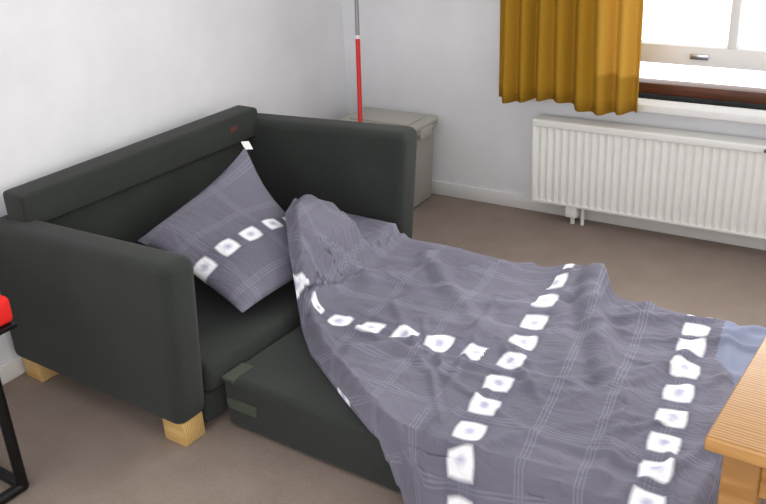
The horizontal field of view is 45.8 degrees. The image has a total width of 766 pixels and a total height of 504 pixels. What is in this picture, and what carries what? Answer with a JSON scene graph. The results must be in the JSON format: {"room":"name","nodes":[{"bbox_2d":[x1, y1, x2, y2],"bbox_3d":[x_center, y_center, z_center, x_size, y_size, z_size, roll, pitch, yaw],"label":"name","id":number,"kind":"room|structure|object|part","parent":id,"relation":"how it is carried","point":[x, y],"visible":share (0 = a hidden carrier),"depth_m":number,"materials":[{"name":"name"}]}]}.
{"room":"bedroom","nodes":[
{"label":"bedroom","id":0,"kind":"room"},
{"bbox_2d":[0,0,348,364],"bbox_3d":[-1.815,-0.526,2.588,0.250,2.550,6.100,12,29,30],"label":"wall","id":1,"kind":"structure","parent":0,"point":[81,81],"depth_m":3.68,"materials":[{"name":"paint"}]},
{"bbox_2d":[0,355,25,385],"bbox_3d":[-1.642,0.622,3.036,0.015,0.075,5.585,12,29,30],"label":"baseboard","id":2,"kind":"structure","parent":1,"relation":"attached to","point":[13,368],"depth_m":3.39,"materials":[{"name":"white paint"}]},
{"bbox_2d":[0,193,765,503],"bbox_3d":[0.312,1.115,1.940,5.100,0.100,6.100,12,29,30],"label":"floor","id":3,"kind":"structure","parent":0,"point":[79,443],"depth_m":3.16,"materials":[{"name":"carpet"}]},
{"bbox_2d":[0,295,28,503],"bbox_3d":[-1.367,0.452,2.703,0.457,0.635,0.448,14,30,32],"label":"chair","id":4,"kind":"object","parent":3,"relation":"on","point":[18,480],"visible":1,"depth_m":2.73,"materials":[{"name":"black metal"}]},
{"bbox_2d":[0,105,416,492],"bbox_3d":[-0.007,0.130,3.112,2.435,0.735,1.370,14,30,32],"label":"bed","id":5,"kind":"object","parent":3,"relation":"on","point":[119,316],"visible":0.56,"depth_m":3.11,"materials":[{"name":"fabric"}]},
{"bbox_2d":[138,141,293,312],"bbox_3d":[-0.514,-0.119,3.387,0.591,0.367,0.587,18,32,38],"label":"pillow","id":6,"kind":"object","parent":5,"relation":"on","point":[233,233],"visible":0.8,"depth_m":3.34,"materials":[{"name":"fabric"}]},
{"bbox_2d":[285,194,765,503],"bbox_3d":[0.325,0.310,2.896,2.115,0.544,1.190,14,30,32],"label":"duvet","id":7,"kind":"object","parent":5,"relation":"on","point":[477,378],"visible":0.96,"depth_m":2.75,"materials":[{"name":"fabric"}]},
{"bbox_2d":[354,0,362,121],"bbox_3d":[-0.153,-0.957,4.407,0.158,1.632,0.747,-4,25,-2],"label":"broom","id":8,"kind":"object","parent":3,"relation":"on","point":[357,29],"visible":0.34,"depth_m":4.45,"materials":[{"name":"red metal"}]},
{"bbox_2d":[339,107,437,207],"bbox_3d":[0.034,-0.495,4.785,0.467,0.458,0.280,12,29,30],"label":"storage bin","id":9,"kind":"object","parent":3,"relation":"on","point":[424,124],"visible":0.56,"depth_m":4.68,"materials":[{"name":"grey plastic"}]},
{"bbox_2d":[704,336,765,503],"bbox_3d":[1.352,0.660,1.792,1.250,0.742,0.780,14,30,32],"label":"table","id":10,"kind":"object","parent":3,"relation":"on","point":[738,433],"visible":1,"depth_m":1.72,"materials":[{"name":"brown wood"}]},
{"bbox_2d":[341,0,765,195],"bbox_3d":[1.784,-1.202,3.605,4.600,2.550,0.250,12,29,30],"label":"wall","id":11,"kind":"structure","parent":0,"point":[440,58],"depth_m":4.61,"materials":[{"name":"paint"}]},
{"bbox_2d":[499,0,643,115],"bbox_3d":[0.787,-1.387,3.813,0.685,1.628,0.079,12,29,30],"label":"curtain","id":12,"kind":"object","parent":11,"relation":"attached to","point":[586,54],"visible":1,"depth_m":4.03,"materials":[{"name":"fabric"}]},
{"bbox_2d":[432,180,765,249],"bbox_3d":[1.778,-0.030,4.024,4.600,0.075,0.015,12,29,30],"label":"baseboard","id":13,"kind":"structure","parent":11,"relation":"attached to","point":[491,196],"depth_m":4.46,"materials":[{"name":"white paint"}]},
{"bbox_2d":[531,114,765,239],"bbox_3d":[1.582,-0.240,3.970,1.955,0.520,0.140,12,29,30],"label":"radiator","id":14,"kind":"object","parent":11,"relation":"attached to","point":[707,181],"visible":1,"depth_m":4.11,"materials":[{"name":"white metal"}]},
{"bbox_2d":[531,93,765,124],"bbox_3d":[1.603,-0.590,3.873,2.170,0.035,0.200,12,29,30],"label":"window sill","id":15,"kind":"structure","parent":11,"relation":"attached to","point":[659,106],"depth_m":3.94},
{"bbox_2d":[639,0,765,104],"bbox_3d":[1.629,-1.293,3.659,2.050,1.415,0.102,12,29,30],"label":"window","id":16,"kind":"structure","parent":11,"relation":"in","point":[731,56],"depth_m":3.99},
{"bbox_3d":[1.629,-1.293,3.659,2.050,1.415,0.102,12,29,30],"label":"frame","id":17,"kind":"part","parent":16,"relation":"part of","materials":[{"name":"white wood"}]},
{"label":"outside","id":18,"kind":"structure","parent":0,"visible":0},
{"bbox_2d":[640,0,765,87],"bbox_3d":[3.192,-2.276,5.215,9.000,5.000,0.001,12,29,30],"label":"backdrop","id":19,"kind":"structure","parent":18,"point":[683,21],"depth_m":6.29,"materials":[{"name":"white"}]}
]}

